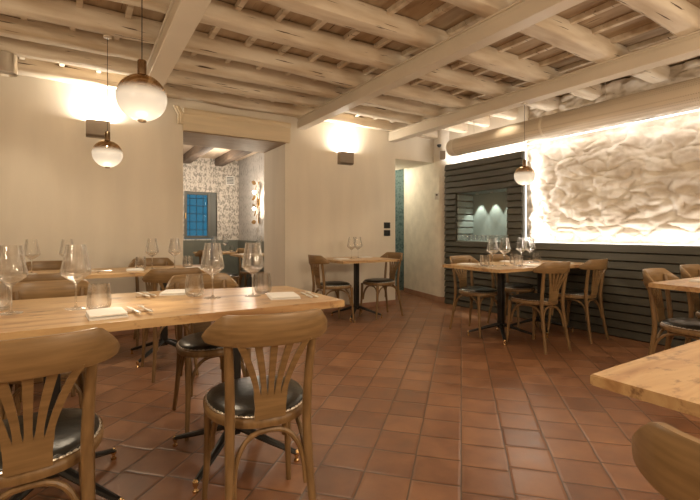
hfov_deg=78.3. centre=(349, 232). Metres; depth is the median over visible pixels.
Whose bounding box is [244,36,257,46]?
batten
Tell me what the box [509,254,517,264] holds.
tumbler
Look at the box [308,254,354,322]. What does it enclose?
bistro chair
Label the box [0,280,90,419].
bistro chair
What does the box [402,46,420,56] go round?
batten
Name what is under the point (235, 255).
bistro table
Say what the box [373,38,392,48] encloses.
batten
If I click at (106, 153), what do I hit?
globe pendant
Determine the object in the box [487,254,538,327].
bistro chair
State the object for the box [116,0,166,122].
globe pendant
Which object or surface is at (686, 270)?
bistro chair
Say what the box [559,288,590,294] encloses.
cushion
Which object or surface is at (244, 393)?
cushion
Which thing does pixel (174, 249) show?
wine glass
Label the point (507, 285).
cushion
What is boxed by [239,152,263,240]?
wall
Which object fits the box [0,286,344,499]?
bistro table
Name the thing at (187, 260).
tumbler
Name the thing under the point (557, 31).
joist
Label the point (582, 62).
batten
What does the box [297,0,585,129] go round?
steel beam
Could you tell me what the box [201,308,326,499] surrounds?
bistro chair
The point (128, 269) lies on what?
napkin
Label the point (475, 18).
batten
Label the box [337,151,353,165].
wall sconce
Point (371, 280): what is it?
cushion
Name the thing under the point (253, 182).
sconce
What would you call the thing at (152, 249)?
wine glass
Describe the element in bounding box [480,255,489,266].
tumbler
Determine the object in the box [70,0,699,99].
ceiling
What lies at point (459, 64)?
batten
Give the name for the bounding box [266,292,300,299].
napkin
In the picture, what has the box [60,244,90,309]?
wine glass
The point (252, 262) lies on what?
wine glass
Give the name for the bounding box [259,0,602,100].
joist
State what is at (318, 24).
batten
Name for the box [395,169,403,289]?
wall
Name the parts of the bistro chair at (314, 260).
leg, crest rail, leg, seat frame, leg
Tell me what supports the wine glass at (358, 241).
on the bistro table at (356, 261)
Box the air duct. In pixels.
[446,77,699,155]
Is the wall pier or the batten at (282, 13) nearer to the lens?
the batten at (282, 13)
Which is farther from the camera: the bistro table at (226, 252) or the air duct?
the bistro table at (226, 252)
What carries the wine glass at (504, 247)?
on the bistro table at (500, 270)
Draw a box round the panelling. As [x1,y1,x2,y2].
[444,151,699,346]
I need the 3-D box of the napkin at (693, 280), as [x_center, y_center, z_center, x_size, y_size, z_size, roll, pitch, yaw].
[2.391,0.322,2.873,0.135,0.016,0.170,0,0,-32]
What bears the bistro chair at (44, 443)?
on the floor
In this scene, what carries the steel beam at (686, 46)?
attached to the joist at (358, 15)
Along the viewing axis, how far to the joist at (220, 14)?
3.54 m
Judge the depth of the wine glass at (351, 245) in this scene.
5.52 m
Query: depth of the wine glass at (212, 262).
2.14 m
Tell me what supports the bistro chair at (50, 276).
on the floor
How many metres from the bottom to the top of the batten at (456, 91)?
0.045 m
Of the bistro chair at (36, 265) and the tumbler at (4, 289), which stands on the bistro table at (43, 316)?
the tumbler at (4, 289)
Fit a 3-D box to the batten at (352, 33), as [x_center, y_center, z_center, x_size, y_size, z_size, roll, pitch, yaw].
[0.077,-1.647,3.462,0.042,0.045,0.450,0,0,-32]
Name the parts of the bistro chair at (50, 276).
crest rail, leg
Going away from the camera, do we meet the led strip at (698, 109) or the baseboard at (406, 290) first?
the led strip at (698, 109)
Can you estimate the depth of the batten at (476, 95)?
5.14 m
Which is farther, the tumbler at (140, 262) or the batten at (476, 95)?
the batten at (476, 95)
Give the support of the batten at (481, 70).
attached to the ceiling at (416, 9)
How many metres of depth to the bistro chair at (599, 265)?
4.36 m
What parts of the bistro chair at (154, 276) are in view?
leg, leg, crest rail, leg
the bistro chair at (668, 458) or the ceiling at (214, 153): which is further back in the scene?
the ceiling at (214, 153)
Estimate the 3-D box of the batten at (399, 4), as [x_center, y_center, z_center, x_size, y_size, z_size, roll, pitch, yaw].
[0.422,-1.647,3.005,0.042,0.045,0.550,0,0,-32]
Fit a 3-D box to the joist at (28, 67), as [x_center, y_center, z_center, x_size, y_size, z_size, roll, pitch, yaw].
[-1.778,-1.587,4.921,8.200,0.165,0.152,0,0,-32]
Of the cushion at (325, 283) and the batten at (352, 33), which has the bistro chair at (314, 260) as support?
the cushion at (325, 283)
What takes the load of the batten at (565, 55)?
attached to the ceiling at (416, 9)
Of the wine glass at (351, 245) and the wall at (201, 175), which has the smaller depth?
the wine glass at (351, 245)
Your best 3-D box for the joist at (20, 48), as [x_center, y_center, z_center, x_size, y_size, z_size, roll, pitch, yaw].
[-1.502,-1.586,4.480,8.200,0.166,0.154,0,0,-32]
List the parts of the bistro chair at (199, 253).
crest rail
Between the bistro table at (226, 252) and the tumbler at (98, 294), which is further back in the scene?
the bistro table at (226, 252)
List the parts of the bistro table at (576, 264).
leg, leg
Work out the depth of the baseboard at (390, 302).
5.95 m
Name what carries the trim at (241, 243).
attached to the wall
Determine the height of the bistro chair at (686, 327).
0.830 m
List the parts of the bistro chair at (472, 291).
leg, crest rail, leg, seat frame, leg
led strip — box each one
[522,109,699,145]
[525,152,526,238]
[539,242,699,245]
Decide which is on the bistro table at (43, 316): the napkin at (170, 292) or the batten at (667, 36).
the napkin at (170, 292)
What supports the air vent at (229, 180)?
in the wall at (201, 175)
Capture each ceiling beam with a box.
[183,146,213,163]
[215,150,251,165]
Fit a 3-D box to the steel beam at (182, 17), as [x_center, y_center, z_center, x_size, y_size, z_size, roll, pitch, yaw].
[-0.358,-1.445,1.663,0.163,0.140,7.160,0,0,-32]
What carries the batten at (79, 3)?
attached to the ceiling at (416, 9)
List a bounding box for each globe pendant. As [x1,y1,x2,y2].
[92,34,122,167]
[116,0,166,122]
[514,103,534,185]
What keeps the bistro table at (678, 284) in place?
on the floor
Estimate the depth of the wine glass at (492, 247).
4.28 m
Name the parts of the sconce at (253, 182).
stem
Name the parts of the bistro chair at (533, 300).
leg, leg, seat frame, leg, crest rail, leg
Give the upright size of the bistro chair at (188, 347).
0.830 m
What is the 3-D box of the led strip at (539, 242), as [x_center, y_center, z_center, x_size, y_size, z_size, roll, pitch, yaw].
[3.689,0.114,3.213,0.013,0.008,5.340,0,0,-32]
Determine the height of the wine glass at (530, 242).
0.279 m
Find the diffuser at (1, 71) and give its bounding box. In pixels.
[0,70,14,73]
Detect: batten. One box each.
[76,0,82,7]
[125,4,133,19]
[208,26,220,38]
[235,0,247,10]
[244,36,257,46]
[274,8,289,21]
[277,45,290,54]
[308,53,321,61]
[310,20,326,31]
[336,60,350,68]
[344,29,361,40]
[363,67,377,74]
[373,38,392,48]
[386,0,412,15]
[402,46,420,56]
[410,78,424,85]
[418,2,455,26]
[431,84,444,90]
[446,14,483,35]
[450,88,466,94]
[451,61,469,69]
[469,93,484,98]
[473,68,489,75]
[492,74,509,81]
[496,35,533,52]
[511,80,527,86]
[518,43,554,60]
[538,52,573,66]
[558,59,592,72]
[568,0,621,24]
[590,11,643,34]
[609,22,661,43]
[627,32,676,51]
[662,55,699,65]
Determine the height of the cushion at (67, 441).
0.037 m
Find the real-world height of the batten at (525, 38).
0.045 m
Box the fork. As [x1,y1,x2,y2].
[136,304,152,311]
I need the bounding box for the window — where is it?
[184,191,216,238]
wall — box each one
[0,75,432,304]
[183,158,238,239]
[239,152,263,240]
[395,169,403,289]
[449,106,528,234]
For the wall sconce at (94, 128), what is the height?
0.170 m
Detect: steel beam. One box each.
[147,0,211,85]
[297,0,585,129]
[388,30,699,141]
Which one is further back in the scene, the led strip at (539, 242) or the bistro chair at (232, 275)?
the bistro chair at (232, 275)
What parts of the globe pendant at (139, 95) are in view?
lamp shade, cord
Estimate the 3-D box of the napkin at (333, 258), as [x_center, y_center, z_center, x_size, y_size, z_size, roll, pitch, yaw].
[-0.108,0.322,5.381,0.170,0.016,0.135,0,0,-32]
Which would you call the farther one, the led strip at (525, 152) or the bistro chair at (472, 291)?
the led strip at (525, 152)
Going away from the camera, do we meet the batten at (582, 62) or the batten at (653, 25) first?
the batten at (653, 25)
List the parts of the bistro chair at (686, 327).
leg, crest rail, leg, seat frame, nail trim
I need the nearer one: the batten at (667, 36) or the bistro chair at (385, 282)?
the batten at (667, 36)
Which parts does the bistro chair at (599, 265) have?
leg, leg, seat frame, leg, crest rail, leg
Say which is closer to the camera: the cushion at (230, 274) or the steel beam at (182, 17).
the steel beam at (182, 17)
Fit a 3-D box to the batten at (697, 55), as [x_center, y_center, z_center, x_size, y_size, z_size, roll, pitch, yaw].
[3.164,-1.647,3.976,0.042,0.045,0.530,0,0,-32]
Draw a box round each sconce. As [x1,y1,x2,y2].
[86,119,109,138]
[251,181,259,223]
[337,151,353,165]
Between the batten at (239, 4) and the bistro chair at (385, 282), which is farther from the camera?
the bistro chair at (385, 282)
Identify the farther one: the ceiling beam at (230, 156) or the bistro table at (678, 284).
the ceiling beam at (230, 156)
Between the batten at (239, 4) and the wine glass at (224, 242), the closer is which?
the batten at (239, 4)
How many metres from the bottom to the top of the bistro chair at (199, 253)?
0.830 m
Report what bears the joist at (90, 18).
attached to the ceiling at (416, 9)
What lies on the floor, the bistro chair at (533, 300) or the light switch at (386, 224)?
the bistro chair at (533, 300)
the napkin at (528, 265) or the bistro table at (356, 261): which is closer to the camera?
the napkin at (528, 265)
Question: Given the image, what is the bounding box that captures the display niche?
[457,188,508,241]
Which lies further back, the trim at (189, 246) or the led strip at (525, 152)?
the trim at (189, 246)
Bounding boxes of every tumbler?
[0,283,12,310]
[86,283,111,309]
[135,257,145,268]
[182,256,192,267]
[185,274,203,296]
[229,245,234,251]
[254,272,271,293]
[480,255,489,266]
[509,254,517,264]
[513,255,522,266]
[532,252,540,261]
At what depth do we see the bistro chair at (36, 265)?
4.03 m
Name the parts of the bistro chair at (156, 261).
leg, leg, crest rail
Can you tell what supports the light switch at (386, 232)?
attached to the wall at (53, 189)
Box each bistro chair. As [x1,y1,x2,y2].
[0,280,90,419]
[0,327,119,499]
[18,273,75,396]
[26,260,61,270]
[128,258,176,349]
[141,267,202,382]
[165,273,250,440]
[194,250,222,272]
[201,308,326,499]
[202,251,239,287]
[236,248,263,287]
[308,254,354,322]
[359,252,402,319]
[449,255,496,337]
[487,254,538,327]
[506,261,571,354]
[547,259,608,343]
[631,422,699,499]
[642,268,699,355]
[679,264,699,343]
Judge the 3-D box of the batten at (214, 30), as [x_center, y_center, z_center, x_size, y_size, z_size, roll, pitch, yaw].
[-1.043,-1.647,3.405,0.042,0.045,0.500,0,0,-32]
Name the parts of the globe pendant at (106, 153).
lamp shade, cord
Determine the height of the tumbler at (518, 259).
0.112 m
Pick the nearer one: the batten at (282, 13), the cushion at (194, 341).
the cushion at (194, 341)
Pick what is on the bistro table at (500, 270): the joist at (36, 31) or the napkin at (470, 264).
the napkin at (470, 264)
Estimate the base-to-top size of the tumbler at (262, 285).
0.112 m
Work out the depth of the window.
8.14 m
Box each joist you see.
[0,0,517,119]
[0,13,489,126]
[0,36,467,132]
[18,57,437,138]
[108,0,559,110]
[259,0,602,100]
[441,0,669,83]
[616,0,699,36]
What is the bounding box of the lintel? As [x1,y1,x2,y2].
[173,105,290,152]
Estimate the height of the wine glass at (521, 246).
0.279 m
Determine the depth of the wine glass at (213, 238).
7.30 m
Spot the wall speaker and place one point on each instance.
(442, 152)
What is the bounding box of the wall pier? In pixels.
[404,130,465,296]
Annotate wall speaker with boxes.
[440,150,445,160]
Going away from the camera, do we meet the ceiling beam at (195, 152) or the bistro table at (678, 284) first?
the bistro table at (678, 284)
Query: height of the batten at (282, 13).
0.045 m
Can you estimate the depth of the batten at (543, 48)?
3.89 m
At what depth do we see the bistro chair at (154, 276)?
3.17 m
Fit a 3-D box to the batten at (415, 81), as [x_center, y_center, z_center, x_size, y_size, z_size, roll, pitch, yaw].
[0.797,-1.647,4.555,0.042,0.045,0.500,0,0,-32]
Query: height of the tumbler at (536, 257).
0.112 m
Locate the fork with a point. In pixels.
(141, 305)
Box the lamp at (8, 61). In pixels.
[0,50,17,76]
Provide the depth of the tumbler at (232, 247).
7.43 m
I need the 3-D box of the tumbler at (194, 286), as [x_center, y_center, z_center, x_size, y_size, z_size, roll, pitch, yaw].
[-0.811,0.274,2.241,0.094,0.112,0.094,0,0,-32]
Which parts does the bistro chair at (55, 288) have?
leg, leg, seat frame, crest rail, leg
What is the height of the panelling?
2.140 m
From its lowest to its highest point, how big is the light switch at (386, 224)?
0.088 m
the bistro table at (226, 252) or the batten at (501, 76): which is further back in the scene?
the bistro table at (226, 252)
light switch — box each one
[384,222,389,227]
[384,230,389,235]
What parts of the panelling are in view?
trim, trim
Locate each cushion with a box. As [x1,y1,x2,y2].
[0,408,98,471]
[178,332,222,349]
[207,375,302,416]
[226,273,238,276]
[320,281,349,285]
[364,278,393,282]
[460,286,496,292]
[505,283,532,288]
[512,293,548,300]
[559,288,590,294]
[662,318,699,330]
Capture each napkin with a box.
[85,307,128,320]
[126,268,143,270]
[159,289,185,295]
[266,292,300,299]
[333,258,349,259]
[457,263,476,265]
[523,264,538,266]
[688,279,699,282]
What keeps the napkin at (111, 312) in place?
on the bistro table at (43, 316)
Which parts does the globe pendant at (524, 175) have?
lamp shade, cord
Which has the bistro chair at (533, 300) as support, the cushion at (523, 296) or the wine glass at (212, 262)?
the cushion at (523, 296)
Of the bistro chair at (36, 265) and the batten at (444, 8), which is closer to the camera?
the batten at (444, 8)
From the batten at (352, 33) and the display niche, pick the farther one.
the display niche
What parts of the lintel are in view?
moulding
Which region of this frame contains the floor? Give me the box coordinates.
[0,290,699,499]
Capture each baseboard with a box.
[109,300,395,335]
[404,287,444,302]
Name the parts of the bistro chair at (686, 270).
leg, crest rail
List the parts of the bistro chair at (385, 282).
leg, leg, seat frame, leg, crest rail, leg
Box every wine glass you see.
[0,245,27,314]
[23,239,39,273]
[59,239,73,256]
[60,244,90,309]
[145,238,158,268]
[168,238,180,267]
[201,243,223,298]
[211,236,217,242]
[221,236,227,251]
[241,243,263,296]
[256,236,262,245]
[347,237,355,258]
[355,237,361,257]
[487,238,498,265]
[499,238,510,265]
[516,238,526,262]
[526,238,535,262]
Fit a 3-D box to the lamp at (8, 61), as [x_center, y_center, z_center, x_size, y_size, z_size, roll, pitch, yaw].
[-2.900,-1.428,3.612,0.176,0.176,0.176,0,0,-32]
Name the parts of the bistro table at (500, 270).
leg, leg, leg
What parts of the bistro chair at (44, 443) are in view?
nail trim, seat frame, crest rail, leg, leg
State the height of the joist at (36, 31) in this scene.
0.163 m
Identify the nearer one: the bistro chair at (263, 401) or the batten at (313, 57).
the bistro chair at (263, 401)
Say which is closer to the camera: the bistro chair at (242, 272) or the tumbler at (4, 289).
the tumbler at (4, 289)
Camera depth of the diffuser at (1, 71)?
3.62 m
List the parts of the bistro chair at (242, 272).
leg, crest rail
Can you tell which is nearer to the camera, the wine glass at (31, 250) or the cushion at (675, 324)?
the cushion at (675, 324)
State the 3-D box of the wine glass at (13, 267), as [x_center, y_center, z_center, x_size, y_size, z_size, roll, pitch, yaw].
[-1.389,0.190,1.761,0.116,0.279,0.116,0,0,-32]
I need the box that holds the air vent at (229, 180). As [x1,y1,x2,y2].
[225,176,233,184]
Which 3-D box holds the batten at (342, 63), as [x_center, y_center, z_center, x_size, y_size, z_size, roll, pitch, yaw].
[0.009,-1.647,4.062,0.042,0.045,0.500,0,0,-32]
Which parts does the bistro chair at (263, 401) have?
leg, leg, seat frame, nail trim, crest rail, leg, leg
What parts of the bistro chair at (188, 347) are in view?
leg, leg, seat frame, nail trim, crest rail, leg, leg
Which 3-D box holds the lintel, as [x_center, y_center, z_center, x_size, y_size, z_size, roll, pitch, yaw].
[-1.579,-1.293,5.515,1.433,0.271,0.862,0,0,-32]
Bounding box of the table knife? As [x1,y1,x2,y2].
[126,306,141,313]
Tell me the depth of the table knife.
1.74 m
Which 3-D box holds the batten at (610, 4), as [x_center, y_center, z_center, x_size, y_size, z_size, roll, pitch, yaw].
[1.849,-1.647,3.154,0.042,0.045,0.530,0,0,-32]
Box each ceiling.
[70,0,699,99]
[183,145,257,160]
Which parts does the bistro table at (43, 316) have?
leg, leg, leg, leg, leg, leg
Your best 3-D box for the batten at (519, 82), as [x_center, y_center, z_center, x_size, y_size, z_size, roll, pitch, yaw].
[1.917,-1.647,4.612,0.042,0.045,0.450,0,0,-32]
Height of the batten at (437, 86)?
0.045 m
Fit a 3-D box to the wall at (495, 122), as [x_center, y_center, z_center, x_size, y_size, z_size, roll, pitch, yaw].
[3.143,-0.290,4.735,0.550,2.760,9.100,0,0,-32]
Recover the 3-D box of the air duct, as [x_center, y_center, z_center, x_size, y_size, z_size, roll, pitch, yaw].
[3.124,-1.296,3.408,0.244,0.428,6.370,0,0,-32]
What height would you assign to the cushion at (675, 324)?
0.037 m
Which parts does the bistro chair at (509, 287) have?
leg, crest rail, leg, seat frame, leg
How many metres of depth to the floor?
2.57 m
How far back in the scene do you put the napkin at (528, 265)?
4.23 m
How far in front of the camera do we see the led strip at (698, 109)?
4.52 m
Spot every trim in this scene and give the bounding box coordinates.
[183,240,237,281]
[238,240,263,287]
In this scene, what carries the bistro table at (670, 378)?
on the floor
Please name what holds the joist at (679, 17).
attached to the ceiling at (416, 9)
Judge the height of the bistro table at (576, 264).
0.760 m
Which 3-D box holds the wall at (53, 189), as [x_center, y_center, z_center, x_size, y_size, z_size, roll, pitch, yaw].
[-2.312,-0.290,5.247,8.040,2.760,0.960,0,0,-32]
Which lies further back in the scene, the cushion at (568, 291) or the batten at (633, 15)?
the cushion at (568, 291)
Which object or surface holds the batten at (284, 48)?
attached to the ceiling at (416, 9)
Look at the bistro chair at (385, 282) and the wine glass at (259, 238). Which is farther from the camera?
the wine glass at (259, 238)
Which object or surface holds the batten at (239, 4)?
attached to the ceiling at (416, 9)
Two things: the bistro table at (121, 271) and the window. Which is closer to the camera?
the bistro table at (121, 271)
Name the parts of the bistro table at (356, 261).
leg, leg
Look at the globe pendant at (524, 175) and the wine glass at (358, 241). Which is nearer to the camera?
the globe pendant at (524, 175)
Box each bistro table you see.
[0,264,205,367]
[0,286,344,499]
[193,251,235,254]
[230,253,263,286]
[325,256,399,321]
[442,262,535,344]
[501,260,582,337]
[590,340,699,417]
[648,277,699,292]
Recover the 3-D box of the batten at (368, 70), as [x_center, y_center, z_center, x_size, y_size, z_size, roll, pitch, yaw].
[0.272,-1.647,4.226,0.042,0.045,0.500,0,0,-32]
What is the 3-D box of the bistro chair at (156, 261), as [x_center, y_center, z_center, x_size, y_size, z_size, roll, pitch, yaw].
[-1.972,0.677,4.315,0.442,0.830,0.517,0,0,-29]
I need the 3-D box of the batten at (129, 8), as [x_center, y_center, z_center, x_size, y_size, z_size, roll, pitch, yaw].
[-1.569,-1.647,3.076,0.042,0.045,0.500,0,0,-32]
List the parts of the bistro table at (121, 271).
leg, leg, leg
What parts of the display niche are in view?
panel, panel, panel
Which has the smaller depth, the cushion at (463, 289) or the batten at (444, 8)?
the batten at (444, 8)
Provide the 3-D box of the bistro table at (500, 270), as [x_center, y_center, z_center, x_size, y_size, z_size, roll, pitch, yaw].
[1.488,0.710,4.379,0.805,0.760,0.790,0,0,-32]
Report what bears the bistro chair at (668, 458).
on the floor
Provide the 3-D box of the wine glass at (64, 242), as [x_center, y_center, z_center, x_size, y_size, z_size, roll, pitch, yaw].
[-2.353,0.190,3.577,0.116,0.279,0.116,0,0,-32]
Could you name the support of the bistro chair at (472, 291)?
on the floor

